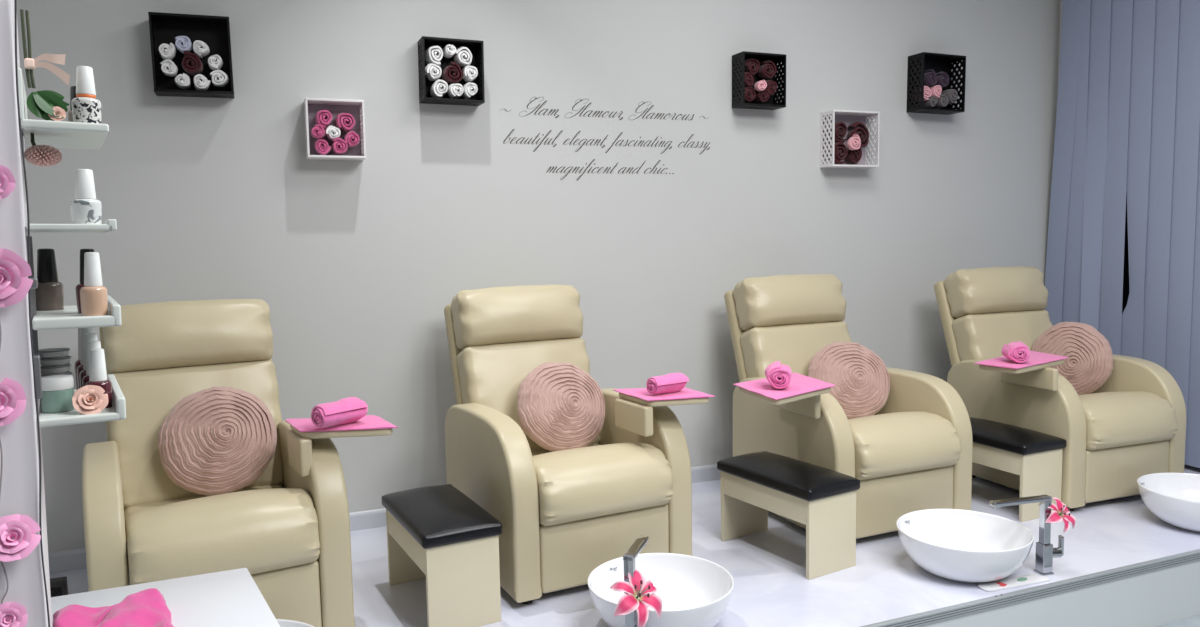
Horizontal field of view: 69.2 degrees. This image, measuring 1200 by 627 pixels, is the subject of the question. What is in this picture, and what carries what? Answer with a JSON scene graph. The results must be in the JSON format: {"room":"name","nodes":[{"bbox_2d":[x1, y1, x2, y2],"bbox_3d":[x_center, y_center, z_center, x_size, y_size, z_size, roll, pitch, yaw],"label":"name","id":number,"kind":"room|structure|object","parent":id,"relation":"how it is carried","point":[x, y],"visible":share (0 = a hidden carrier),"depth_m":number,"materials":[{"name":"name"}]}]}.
{"room":"salon","nodes":[
{"label":"salon","id":0,"kind":"room"},
{"bbox_2d":[17,0,1059,552],"bbox_3d":[0.116,-0.643,4.408,6.070,3.670,0.100,-3,6,-22],"label":"wall","id":1,"kind":"structure","parent":0,"point":[357,265],"depth_m":4.16,"materials":[{"name":"white paint"}]},
{"bbox_2d":[148,12,233,97],"bbox_3d":[-1.655,-1.044,3.536,0.293,0.308,0.114,-4,6,-22],"label":"shadow box","id":2,"kind":"object","parent":1,"relation":"attached to","point":[212,30],"visible":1,"depth_m":3.55,"materials":[{"name":"black paint"}]},
{"bbox_2d":[193,74,210,90],"bbox_3d":[-1.622,-0.940,3.548,0.064,0.063,0.095,-3,6,-24],"label":"rolled towel","id":3,"kind":"object","parent":2,"relation":"on","point":[201,83],"visible":0.99,"depth_m":3.51,"materials":[{"name":"white fabric"}]},
{"bbox_2d":[182,51,203,75],"bbox_3d":[-1.656,-1.015,3.537,0.079,0.088,0.095,-3,4,-21],"label":"rolled towel","id":4,"kind":"object","parent":3,"relation":"on","point":[196,67],"visible":0.99,"depth_m":3.51,"materials":[{"name":"red fabric"}]},
{"bbox_2d":[175,36,192,53],"bbox_3d":[-1.682,-1.085,3.516,0.062,0.064,0.094,-3,6,-21],"label":"rolled towel","id":5,"kind":"object","parent":4,"relation":"on","point":[183,43],"visible":0.98,"depth_m":3.48,"materials":[{"name":"white fabric"}]},
{"bbox_2d":[210,70,228,86],"bbox_3d":[-1.564,-0.965,3.574,0.071,0.066,0.095,-3,7,-20],"label":"rolled towel","id":6,"kind":"object","parent":2,"relation":"in","point":[220,78],"visible":1,"depth_m":3.54,"materials":[{"name":"white fabric"}]},
{"bbox_2d":[304,98,365,160],"bbox_3d":[-1.147,-0.794,3.764,0.241,0.248,0.114,-3,6,-22],"label":"shadow box","id":7,"kind":"object","parent":1,"relation":"attached to","point":[312,106],"visible":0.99,"depth_m":3.78,"materials":[{"name":"grey wood"}]},
{"bbox_2d":[344,131,359,146],"bbox_3d":[-1.081,-0.759,3.784,0.066,0.066,0.095,-3,6,-21],"label":"rolled towel","id":8,"kind":"object","parent":7,"relation":"in","point":[351,138],"visible":0.95,"depth_m":3.75,"materials":[{"name":"pink fabric"}]},
{"bbox_2d":[335,113,355,131],"bbox_3d":[-1.104,-0.828,3.773,0.081,0.075,0.095,-3,5,-22],"label":"rolled towel","id":9,"kind":"object","parent":8,"relation":"on","point":[341,120],"visible":1,"depth_m":3.74,"materials":[{"name":"pink fabric"}]},
{"bbox_2d":[48,464,719,573],"bbox_3d":[0.120,0.880,4.476,5.970,0.083,0.014,-3,6,-22],"label":"baseboard","id":10,"kind":"structure","parent":1,"relation":"attached to","point":[75,559],"depth_m":3.98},
{"bbox_2d":[418,36,484,105],"bbox_3d":[-0.672,-1.091,3.932,0.275,0.274,0.114,-3,5,-22],"label":"shadow box","id":11,"kind":"object","parent":1,"relation":"attached to","point":[476,47],"visible":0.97,"depth_m":3.94,"materials":[{"name":"black paint"}]},
{"bbox_2d":[430,79,447,97],"bbox_3d":[-0.724,-1.006,3.912,0.074,0.082,0.095,-3,5,-23],"label":"rolled towel","id":12,"kind":"object","parent":11,"relation":"on","point":[439,87],"visible":0.99,"depth_m":3.88,"materials":[{"name":"white fabric"}]},
{"bbox_2d":[425,63,441,80],"bbox_3d":[-0.751,-1.082,3.900,0.072,0.071,0.095,-3,7,-22],"label":"rolled towel","id":13,"kind":"object","parent":12,"relation":"on","point":[433,72],"visible":0.98,"depth_m":3.87,"materials":[{"name":"white fabric"}]},
{"bbox_2d":[425,46,442,65],"bbox_3d":[-0.743,-1.149,3.897,0.074,0.088,0.095,-3,5,-24],"label":"rolled towel","id":14,"kind":"object","parent":13,"relation":"on","point":[433,54],"visible":0.93,"depth_m":3.86,"materials":[{"name":"white fabric"}]},
{"bbox_2d":[447,83,463,98],"bbox_3d":[-0.655,-1.005,3.937,0.067,0.063,0.095,-3,6,-22],"label":"rolled towel","id":15,"kind":"object","parent":11,"relation":"on","point":[456,90],"visible":0.99,"depth_m":3.90,"materials":[{"name":"white fabric"}]},
{"bbox_2d":[441,62,462,83],"bbox_3d":[-0.669,-1.087,3.933,0.086,0.095,0.096,-3,6,-23],"label":"rolled towel","id":16,"kind":"object","parent":15,"relation":"on","point":[451,74],"visible":0.99,"depth_m":3.90,"materials":[{"name":"red fabric"}]},
{"bbox_2d":[462,82,477,99],"bbox_3d":[-0.595,-1.014,3.969,0.066,0.074,0.095,-3,6,-24],"label":"rolled towel","id":17,"kind":"object","parent":11,"relation":"on","point":[470,89],"visible":0.97,"depth_m":3.93,"materials":[{"name":"white fabric"}]},
{"bbox_2d":[462,65,477,81],"bbox_3d":[-0.596,-1.089,3.958,0.069,0.068,0.095,-3,6,-19],"label":"rolled towel","id":18,"kind":"object","parent":17,"relation":"on","point":[470,73],"visible":0.98,"depth_m":3.92,"materials":[{"name":"white fabric"}]},
{"bbox_2d":[453,47,471,66],"bbox_3d":[-0.626,-1.161,3.939,0.086,0.082,0.096,-3,5,-23],"label":"rolled towel","id":19,"kind":"object","parent":18,"relation":"on","point":[463,57],"visible":0.97,"depth_m":3.91,"materials":[{"name":"white fabric"}]},
{"bbox_2d":[501,97,709,179],"bbox_3d":[0.052,-0.857,4.309,1.126,0.396,0.001,-3,6,-22],"label":"wall lettering","id":20,"kind":"object","parent":1,"relation":"attached to","point":[650,108],"depth_m":4.29,"materials":[{"name":"grey paint"}]},
{"bbox_2d":[732,51,785,109],"bbox_3d":[0.828,-1.209,4.533,0.259,0.269,0.114,-3,5,-22],"label":"shadow box","id":21,"kind":"object","parent":1,"relation":"attached to","point":[738,60],"visible":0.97,"depth_m":4.53,"materials":[{"name":"black paint"}]},
{"bbox_2d":[765,80,776,95],"bbox_3d":[0.885,-1.184,4.572,0.075,0.082,0.070,-3,5,-21],"label":"rolled towel","id":22,"kind":"object","parent":21,"relation":"in","point":[771,85],"visible":0.71,"depth_m":4.55,"materials":[{"name":"red fabric"}]},
{"bbox_2d":[757,60,776,78],"bbox_3d":[0.874,-1.275,4.555,0.092,0.094,0.070,-3,5,-20],"label":"rolled towel","id":23,"kind":"object","parent":22,"relation":"on","point":[768,70],"visible":0.98,"depth_m":4.53,"materials":[{"name":"red fabric"}]},
{"bbox_2d":[820,110,879,168],"bbox_3d":[1.372,-0.953,4.776,0.307,0.300,0.114,-3,6,-22],"label":"shadow box","id":24,"kind":"object","parent":1,"relation":"attached to","point":[828,119],"visible":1,"depth_m":4.78,"materials":[{"name":"grey"}]},
{"bbox_2d":[829,142,847,164],"bbox_3d":[1.302,-0.875,4.759,0.104,0.122,0.069,-3,6,-22],"label":"rolled towel","id":25,"kind":"object","parent":24,"relation":"on","point":[840,150],"visible":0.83,"depth_m":4.74,"materials":[{"name":"brown fabric"}]},
{"bbox_2d":[845,148,861,164],"bbox_3d":[1.399,-0.874,4.807,0.084,0.101,0.070,-3,6,-17],"label":"rolled towel","id":26,"kind":"object","parent":24,"relation":"in","point":[853,156],"visible":0.85,"depth_m":4.79,"materials":[{"name":"brown fabric"}]},
{"bbox_2d":[847,121,868,147],"bbox_3d":[1.427,-0.987,4.805,0.122,0.141,0.070,-3,4,-21],"label":"rolled towel","id":27,"kind":"object","parent":26,"relation":"on","point":[859,128],"visible":0.67,"depth_m":4.79,"materials":[{"name":"brown fabric"}]},
{"bbox_2d":[907,52,965,114],"bbox_3d":[1.918,-1.308,4.963,0.308,0.313,0.126,-2,5,-22],"label":"shadow box","id":28,"kind":"object","parent":1,"relation":"attached to","point":[917,63],"visible":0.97,"depth_m":4.96,"materials":[{"name":"black paint"}]},
{"bbox_2d":[1044,0,1199,467],"bbox_3d":[3.202,-0.599,4.376,0.060,2.870,2.265,-3,6,-22],"label":"vertical blind","id":29,"kind":"object","parent":1,"relation":"attached to","point":[1128,114],"visible":0.75,"depth_m":4.88,"materials":[{"name":"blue fabric"}]},
{"bbox_2d":[1057,0,1199,468],"bbox_3d":[3.619,-0.646,3.709,0.100,3.670,3.826,-3,6,-22],"label":"wall","id":30,"kind":"structure","parent":0,"point":[1060,0],"depth_m":5.36,"materials":[{"name":"grey paint"}]},
{"bbox_2d":[1122,191,1128,313],"bbox_3d":[3.195,-0.555,4.602,0.030,2.560,1.780,-3,6,-22],"label":"window","id":31,"kind":"structure","parent":30,"relation":"in","point":[1126,258],"depth_m":5.02,"materials":[{"name":"black glass"}]},
{"bbox_2d":[1155,615,1199,626],"bbox_3d":[1.041,1.417,2.398,6.070,0.100,4.626,-3,6,-22],"label":"floor","id":32,"kind":"structure","parent":0,"point":[1194,621],"depth_m":3.49,"materials":[{"name":"tile"}]},
{"bbox_2d":[0,0,125,626],"bbox_3d":[-0.822,0.062,1.054,0.421,2.905,0.260,-4,6,-32],"label":"rack","id":33,"kind":"object","parent":32,"relation":"on","point":[19,438],"visible":0.81,"depth_m":1.01,"materials":[{"name":"white"}]},
{"bbox_2d":[0,322,8,604],"bbox_3d":[-0.680,0.053,0.983,0.044,0.900,0.002,-4,6,-32],"label":"cord","id":34,"kind":"object","parent":33,"relation":"hanging from","point":[2,564],"visible":1,"depth_m":0.99,"materials":[{"name":"grey plastic"}]},
{"bbox_2d":[0,165,15,198],"bbox_3d":[-0.670,-0.146,0.961,0.041,0.041,0.011,-4,6,-30],"label":"rose","id":35,"kind":"object","parent":34,"relation":"attached to","point":[7,180],"visible":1,"depth_m":0.97,"materials":[{"name":"pink paper"}]},
{"bbox_2d":[0,377,26,425],"bbox_3d":[-0.676,0.099,0.975,0.057,0.056,0.017,-3,6,-32],"label":"rose","id":36,"kind":"object","parent":34,"relation":"attached to","point":[13,398],"visible":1,"depth_m":0.98,"materials":[{"name":"pink paper"}]},
{"bbox_2d":[0,602,27,626],"bbox_3d":[-0.678,0.351,0.997,0.039,0.038,0.014,-3,6,-32],"label":"rose","id":37,"kind":"object","parent":34,"relation":"attached to","point":[15,612],"visible":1,"depth_m":1.00,"materials":[{"name":"pink paper"}]},
{"bbox_2d":[0,248,32,306],"bbox_3d":[-0.671,-0.040,0.967,0.068,0.067,0.017,-3,6,-32],"label":"rose","id":38,"kind":"object","parent":34,"relation":"attached to","point":[14,270],"visible":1,"depth_m":0.97,"materials":[{"name":"pink fabric"}]},
{"bbox_2d":[0,514,40,561],"bbox_3d":[-0.671,0.256,0.994,0.054,0.047,0.028,-3,6,-32],"label":"rose","id":39,"kind":"object","parent":34,"relation":"attached to","point":[23,528],"visible":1,"depth_m":0.99,"materials":[{"name":"pink fabric"}]},
{"bbox_2d":[14,0,49,626],"bbox_3d":[-0.650,0.071,1.004,0.019,0.860,0.002,-4,6,-32],"label":"cable","id":40,"kind":"object","parent":33,"relation":"attached to","point":[15,1],"visible":1,"depth_m":1.00,"materials":[{"name":"grey plastic"}]},
{"bbox_2d":[24,133,62,166],"bbox_3d":[-0.667,-0.196,1.042,0.039,0.039,0.039,1,6,24],"label":"flower","id":41,"kind":"object","parent":33,"relation":"hanging from","point":[40,155],"visible":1,"depth_m":1.03,"materials":[{"name":"pink plant"}]},
{"bbox_2d":[20,9,69,120],"bbox_3d":[-0.649,-0.288,1.020,0.046,0.126,0.035,-3,6,-32],"label":"bouquet","id":42,"kind":"object","parent":33,"relation":"on","point":[45,104],"visible":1,"depth_m":1.01,"materials":[{"name":"green plant"}]},
{"bbox_2d":[35,249,63,310],"bbox_3d":[-0.725,-0.045,1.142,0.034,0.080,0.034,-3,6,-32],"label":"bottle","id":43,"kind":"object","parent":33,"relation":"on","point":[49,293],"visible":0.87,"depth_m":1.13,"materials":[{"name":"black glass"}]},
{"bbox_2d":[40,375,73,412],"bbox_3d":[-0.670,0.099,1.073,0.037,0.043,0.037,-3,6,-32],"label":"jar","id":44,"kind":"object","parent":33,"relation":"on","point":[57,390],"visible":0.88,"depth_m":1.06,"materials":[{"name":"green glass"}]},
{"bbox_2d":[21,119,108,149],"bbox_3d":[-0.683,-0.227,1.110,0.088,0.010,0.230,-3,6,-32],"label":"shelf","id":45,"kind":"object","parent":33,"relation":"attached to","point":[56,134],"depth_m":1.04,"materials":[{"name":"white plastic"}]},
{"bbox_2d":[27,219,116,232],"bbox_3d":[-0.681,-0.112,1.121,0.091,0.014,0.230,-3,6,-32],"label":"shelf","id":46,"kind":"object","parent":33,"relation":"attached to","point":[108,225],"depth_m":1.03,"materials":[{"name":"white plastic"}]},
{"bbox_2d":[32,295,121,329],"bbox_3d":[-0.681,-0.003,1.129,0.091,0.026,0.230,-3,6,-32],"label":"shelf","id":47,"kind":"object","parent":33,"relation":"attached to","point":[69,317],"depth_m":1.04,"materials":[{"name":"white plastic"}]},
{"bbox_2d":[39,374,125,427],"bbox_3d":[-0.680,0.111,1.139,0.091,0.028,0.230,-3,6,-32],"label":"shelf","id":48,"kind":"object","parent":33,"relation":"attached to","point":[117,411],"depth_m":1.06,"materials":[{"name":"white"}]},
{"bbox_2d":[76,249,93,313],"bbox_3d":[-0.641,-0.041,1.091,0.029,0.080,0.029,-3,5,-32],"label":"bottle","id":49,"kind":"object","parent":33,"relation":"on","point":[82,251],"visible":0.31,"depth_m":1.08,"materials":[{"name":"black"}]},
{"bbox_2d":[76,284,83,313],"bbox_3d":[-0.641,-0.019,1.093,0.029,0.037,0.029,-3,6,-32],"label":"bottle","id":50,"kind":"object","parent":49,"relation":"attached to","point":[79,286],"depth_m":1.08,"materials":[{"name":"red"}]},
{"bbox_2d":[70,169,101,223],"bbox_3d":[-0.624,-0.142,1.056,0.033,0.066,0.033,-3,6,-32],"label":"bottle","id":51,"kind":"object","parent":33,"relation":"on","point":[85,208],"visible":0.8,"depth_m":1.05,"materials":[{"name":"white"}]},
{"bbox_2d":[71,66,100,123],"bbox_3d":[-0.620,-0.262,1.049,0.031,0.069,0.031,-3,6,-32],"label":"bottle","id":52,"kind":"object","parent":33,"relation":"on","point":[86,108],"visible":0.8,"depth_m":1.04,"materials":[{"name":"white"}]},
{"bbox_2d":[80,333,97,387],"bbox_3d":[-0.669,0.070,1.146,0.029,0.088,0.029,-3,6,-32],"label":"bottle","id":53,"kind":"object","parent":33,"relation":"on","point":[87,336],"visible":0.16,"depth_m":1.14,"materials":[{"name":"red"}]},
{"bbox_2d":[72,385,107,413],"bbox_3d":[-0.621,0.105,1.060,0.038,0.034,0.020,-3,6,-32],"label":"rose","id":54,"kind":"object","parent":33,"relation":"on","point":[81,398],"visible":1,"depth_m":1.06,"materials":[{"name":"pink fabric"}]},
{"bbox_2d":[80,252,107,315],"bbox_3d":[-0.616,-0.036,1.058,0.029,0.076,0.029,-3,6,-32],"label":"bottle","id":55,"kind":"object","parent":33,"relation":"on","point":[93,296],"visible":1,"depth_m":1.05,"materials":[{"name":"beige glass"}]},
{"bbox_2d":[82,340,107,386],"bbox_3d":[-0.650,0.075,1.120,0.029,0.081,0.029,-3,6,-32],"label":"bottle","id":56,"kind":"object","parent":33,"relation":"on","point":[92,344],"visible":0.29,"depth_m":1.11,"materials":[{"name":"red"}]},
{"bbox_2d":[82,375,107,386],"bbox_3d":[-0.650,0.097,1.122,0.029,0.038,0.029,-3,6,-32],"label":"bottle","id":57,"kind":"object","parent":56,"relation":"attached to","point":[85,379],"depth_m":1.11,"materials":[{"name":"red glass"}]},
{"bbox_2d":[85,348,111,407],"bbox_3d":[-0.630,0.081,1.093,0.029,0.074,0.029,-3,6,-32],"label":"bottle","id":58,"kind":"object","parent":33,"relation":"on","point":[97,365],"visible":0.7,"depth_m":1.09,"materials":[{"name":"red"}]},
{"label":"dish","id":59,"kind":"object","parent":33,"relation":"on","visible":0},
{"label":"dish","id":60,"kind":"object","parent":59,"relation":"on","visible":0},
{"label":"dish","id":61,"kind":"object","parent":60,"relation":"on","visible":0},
{"bbox_2d":[41,371,71,376],"bbox_3d":[-0.700,0.081,1.119,0.036,0.009,0.036,-3,5,-32],"label":"dish","id":62,"kind":"object","parent":61,"relation":"on","point":[68,372],"visible":0.29,"depth_m":1.12,"materials":[{"name":"white"}]},
{"bbox_2d":[41,364,70,373],"bbox_3d":[-0.700,0.071,1.117,0.036,0.009,0.036,-3,6,-32],"label":"dish","id":63,"kind":"object","parent":62,"relation":"on","point":[59,368],"visible":0.77,"depth_m":1.10,"materials":[{"name":"white"}]},
{"bbox_2d":[40,356,70,365],"bbox_3d":[-0.700,0.061,1.117,0.036,0.009,0.036,-3,6,-32],"label":"dish","id":64,"kind":"object","parent":63,"relation":"on","point":[59,360],"visible":0.77,"depth_m":1.10,"materials":[{"name":"white"}]},
{"bbox_2d":[39,348,69,357],"bbox_3d":[-0.700,0.051,1.116,0.036,0.009,0.036,-3,6,-32],"label":"dish","id":65,"kind":"object","parent":64,"relation":"on","point":[49,352],"visible":0.94,"depth_m":1.10,"materials":[{"name":"white"}]},
{"bbox_2d":[51,568,279,626],"bbox_3d":[-0.847,1.034,1.743,0.384,0.855,0.566,-4,6,-31],"label":"side table","id":66,"kind":"object","parent":32,"relation":"on","point":[229,598],"visible":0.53,"depth_m":1.82,"materials":[{"name":"white"}]},
{"bbox_2d":[52,588,173,626],"bbox_3d":[-0.921,0.587,1.646,0.201,0.054,0.297,-4,6,-32],"label":"folded towel","id":67,"kind":"object","parent":66,"relation":"on","point":[147,607],"visible":1,"depth_m":1.67,"materials":[{"name":"pink fabric"}]},
{"bbox_2d":[49,465,1199,626],"bbox_3d":[0.449,1.123,3.693,5.970,0.270,1.744,-3,6,-22],"label":"platform","id":68,"kind":"object","parent":32,"relation":"on","point":[767,568],"visible":0.17,"depth_m":3.38,"materials":[{"name":"plastic"}]},
{"bbox_2d":[50,576,67,596],"bbox_3d":[-1.999,1.028,3.191,0.075,0.105,0.052,-3,6,-22],"label":"box","id":69,"kind":"object","parent":68,"relation":"on","point":[58,586],"visible":0.31,"depth_m":3.17,"materials":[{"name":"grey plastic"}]},
{"bbox_2d":[82,299,392,626],"bbox_3d":[-1.319,0.519,3.112,0.907,1.106,1.062,-4,6,-30],"label":"recliner","id":70,"kind":"object","parent":68,"relation":"on","point":[290,527],"visible":0.8,"depth_m":2.86,"materials":[{"name":"beige leather"}]},
{"bbox_2d":[158,386,276,495],"bbox_3d":[-1.377,0.457,3.138,0.395,0.369,0.207,-3,6,-22],"label":"cushion","id":71,"kind":"object","parent":70,"relation":"on","point":[215,440],"visible":1,"depth_m":3.09,"materials":[{"name":"pink fabric"}]},
{"bbox_2d":[285,415,397,431],"bbox_3d":[-0.889,0.374,2.979,0.410,0.009,0.205,-2,5,-7],"label":"towel","id":72,"kind":"object","parent":70,"relation":"on","point":[368,421],"visible":0.64,"depth_m":2.92,"materials":[{"name":"pink fabric"}]},
{"bbox_2d":[311,397,367,427],"bbox_3d":[-0.867,0.332,2.905,0.094,0.086,0.186,3,7,38],"label":"rolled towel","id":73,"kind":"object","parent":72,"relation":"on","point":[348,410],"visible":1,"depth_m":2.87,"materials":[{"name":"pink fabric"}]},
{"bbox_2d":[290,424,392,438],"bbox_3d":[-0.889,0.392,2.982,0.370,0.027,0.190,-2,5,-6],"label":"tray","id":74,"kind":"object","parent":70,"relation":"on","point":[294,433],"depth_m":2.90,"materials":[{"name":"beige wood"}]},
{"bbox_2d":[381,484,502,626],"bbox_3d":[-0.581,0.862,3.165,0.283,0.386,0.553,-4,6,-28],"label":"footstool","id":75,"kind":"object","parent":68,"relation":"on","point":[438,534],"visible":1,"depth_m":2.96,"materials":[{"name":"black leather"}]},
{"bbox_2d":[381,484,502,548],"bbox_3d":[-0.584,0.709,3.151,0.283,0.078,0.553,-4,6,-28],"label":"cushion","id":76,"kind":"object","parent":75,"relation":"on","point":[440,516],"depth_m":2.99,"materials":[{"name":"black leather"}]},
{"bbox_2d":[444,284,708,603],"bbox_3d":[-0.164,0.450,3.641,0.813,1.105,1.062,-4,6,-27],"label":"recliner","id":77,"kind":"object","parent":68,"relation":"on","point":[563,515],"visible":0.85,"depth_m":3.33,"materials":[{"name":"beige leather"}]},
{"bbox_2d":[517,362,604,451],"bbox_3d":[-0.160,0.394,3.671,0.396,0.365,0.211,-3,6,-24],"label":"cushion","id":78,"kind":"object","parent":77,"relation":"on","point":[560,406],"visible":0.98,"depth_m":3.62,"materials":[{"name":"pink fabric"}]},
{"bbox_2d":[615,393,708,436],"bbox_3d":[0.239,0.386,3.430,0.295,0.140,0.277,-3,6,-22],"label":"tray","id":79,"kind":"object","parent":77,"relation":"on","point":[639,416],"depth_m":3.39,"materials":[{"name":"beige wood"}]},
{"bbox_2d":[613,387,714,400],"bbox_3d":[0.248,0.311,3.429,0.296,0.009,0.305,-3,6,-22],"label":"towel","id":80,"kind":"object","parent":77,"relation":"on","point":[642,393],"visible":0.71,"depth_m":3.37,"materials":[{"name":"pink fabric"}]},
{"bbox_2d":[646,373,688,393],"bbox_3d":[0.262,0.272,3.376,0.170,0.076,0.089,-5,6,-36],"label":"rolled towel","id":81,"kind":"object","parent":80,"relation":"on","point":[671,382],"visible":1,"depth_m":3.35,"materials":[{"name":"pink fabric"}]},
{"bbox_2d":[623,535,647,626],"bbox_3d":[0.119,0.907,2.732,0.072,0.350,0.242,1,6,17],"label":"tap","id":82,"kind":"object","parent":68,"relation":"on","point":[629,557],"visible":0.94,"depth_m":2.67,"materials":[{"name":"silver metal"}]},
{"bbox_2d":[610,569,661,626],"bbox_3d":[0.109,0.870,2.643,0.160,0.154,0.153,-1,5,5],"label":"lily","id":83,"kind":"object","parent":82,"relation":"attached to","point":[645,591],"visible":1,"depth_m":2.62,"materials":[{"name":"pink plant"}]},
{"bbox_2d":[587,553,733,626],"bbox_3d":[0.205,0.978,2.938,0.491,0.167,0.491,-2,5,-5],"label":"basin","id":84,"kind":"object","parent":68,"relation":"on","point":[693,591],"visible":0.89,"depth_m":3.06,"materials":[{"name":"white ceramic"}]},
{"bbox_2d":[717,451,859,579],"bbox_3d":[0.764,0.798,3.587,0.283,0.386,0.553,-4,6,-31],"label":"footstool","id":85,"kind":"object","parent":68,"relation":"on","point":[753,485],"visible":1,"depth_m":3.42,"materials":[{"name":"black leather"}]},
{"bbox_2d":[717,451,859,500],"bbox_3d":[0.761,0.644,3.572,0.283,0.078,0.553,-4,6,-31],"label":"cushion","id":86,"kind":"object","parent":85,"relation":"on","point":[783,476],"depth_m":3.44,"materials":[{"name":"black leather"}]},
{"bbox_2d":[724,274,972,538],"bbox_3d":[0.960,0.392,4.025,1.122,1.106,1.116,-3,6,-23],"label":"recliner","id":87,"kind":"object","parent":68,"relation":"on","point":[915,453],"visible":0.69,"depth_m":3.84,"materials":[{"name":"beige leather"}]},
{"bbox_2d":[733,372,835,399],"bbox_3d":[0.761,0.289,3.555,0.540,0.010,0.333,-5,7,-39],"label":"towel","id":88,"kind":"object","parent":87,"relation":"on","point":[799,384],"visible":0.83,"depth_m":3.49,"materials":[{"name":"pink fabric"}]},
{"bbox_2d":[765,361,791,388],"bbox_3d":[0.707,0.245,3.453,0.109,0.102,0.146,0,5,10],"label":"rolled towel","id":89,"kind":"object","parent":88,"relation":"on","point":[778,375],"visible":1,"depth_m":3.39,"materials":[{"name":"pink fabric"}]},
{"bbox_2d":[738,387,830,418],"bbox_3d":[0.747,0.366,3.598,0.386,0.150,0.515,-3,6,-22],"label":"tray","id":90,"kind":"object","parent":87,"relation":"on","point":[809,405],"depth_m":3.61,"materials":[{"name":"beige wood"}]},
{"bbox_2d":[808,342,889,418],"bbox_3d":[1.191,0.322,4.162,0.394,0.357,0.220,-1,5,1],"label":"cushion","id":91,"kind":"object","parent":87,"relation":"on","point":[861,379],"visible":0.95,"depth_m":4.12,"materials":[{"name":"pink fabric"}]},
{"bbox_2d":[896,509,1033,582],"bbox_3d":[1.408,0.915,3.374,0.491,0.167,0.491,-5,6,-35],"label":"basin","id":92,"kind":"object","parent":68,"relation":"on","point":[968,546],"visible":1,"depth_m":3.41,"materials":[{"name":"white ceramic"}]},
{"bbox_2d":[978,574,1049,591],"bbox_3d":[1.542,1.003,3.248,0.300,0.008,0.070,-3,6,-18],"label":"printed card","id":93,"kind":"object","parent":68,"relation":"on","point":[1029,579],"visible":1,"depth_m":3.24,"materials":[{"name":"white paper"}]},
{"bbox_2d":[969,417,1065,521],"bbox_3d":[1.900,0.721,4.189,0.283,0.386,0.553,-4,6,-25],"label":"footstool","id":94,"kind":"object","parent":68,"relation":"on","point":[1035,456],"visible":0.63,"depth_m":3.97,"materials":[{"name":"black leather"}]},
{"bbox_2d":[969,417,1065,454],"bbox_3d":[1.897,0.567,4.175,0.283,0.078,0.553,-4,6,-25],"label":"cushion","id":95,"kind":"object","parent":94,"relation":"on","point":[993,436],"depth_m":3.99,"materials":[{"name":"black leather"}]},
{"bbox_2d":[989,495,1063,575],"bbox_3d":[1.620,0.849,3.305,0.310,0.304,0.055,-2,5,-14],"label":"tap","id":96,"kind":"object","parent":68,"relation":"on","point":[1045,552],"visible":0.99,"depth_m":3.31,"materials":[{"name":"silver metal"}]},
{"bbox_2d":[1039,497,1075,532],"bbox_3d":[1.740,0.768,3.312,0.136,0.113,0.108,-3,6,-22],"label":"lily","id":97,"kind":"object","parent":96,"relation":"attached to","point":[1064,515],"visible":0.99,"depth_m":3.29,"materials":[{"name":"pink plant"}]},
{"bbox_2d":[860,549,1199,626],"bbox_3d":[0.778,1.074,2.869,5.970,0.041,0.018,-3,6,-22],"label":"trim","id":98,"kind":"structure","parent":68,"relation":"attached to","point":[932,616],"depth_m":3.19,"materials":[{"name":"silver metal"}]},
{"bbox_2d":[918,560,1199,626],"bbox_3d":[0.779,1.210,2.884,5.970,0.234,0.012,-3,6,-22],"label":"panel","id":99,"kind":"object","parent":68,"relation":"attached to","point":[1170,594],"depth_m":3.36,"materials":[{"name":"white"}]},
{"bbox_2d":[934,266,1185,510],"bbox_3d":[2.177,0.328,4.465,1.083,1.106,1.062,-3,6,-20],"label":"recliner","id":100,"kind":"object","parent":68,"relation":"on","point":[1133,426],"visible":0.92,"depth_m":4.22,"materials":[{"name":"beige leather"}]},
{"bbox_2d":[974,350,1068,368],"bbox_3d":[2.021,0.213,4.118,0.606,0.010,0.239,-6,7,-40],"label":"towel","id":101,"kind":"object","parent":100,"relation":"on","point":[1036,358],"visible":0.77,"depth_m":4.03,"materials":[{"name":"pink fabric"}]},
{"bbox_2d":[1001,341,1029,362],"bbox_3d":[1.904,0.179,3.984,0.109,0.094,0.141,0,5,13],"label":"rolled towel","id":102,"kind":"object","parent":101,"relation":"on","point":[1017,352],"visible":1,"depth_m":3.93,"materials":[{"name":"pink fabric"}]},
{"bbox_2d":[979,359,1063,390],"bbox_3d":[1.992,0.284,4.127,0.510,0.130,0.352,-3,6,-22],"label":"tray","id":103,"kind":"object","parent":100,"relation":"on","point":[1040,377],"depth_m":4.05,"materials":[{"name":"plastic"}]},
{"bbox_2d":[1031,322,1112,394],"bbox_3d":[2.461,0.241,4.553,0.151,0.390,0.399,-6,7,-42],"label":"cushion","id":104,"kind":"object","parent":100,"relation":"on","point":[1089,364],"visible":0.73,"depth_m":4.48,"materials":[{"name":"pink fabric"}]},
{"bbox_2d":[1137,473,1199,532],"bbox_3d":[2.650,0.849,3.832,0.491,0.167,0.491,1,5,17],"label":"basin","id":105,"kind":"object","parent":68,"relation":"on","point":[1174,498],"visible":1,"depth_m":3.85,"materials":[{"name":"white ceramic"}]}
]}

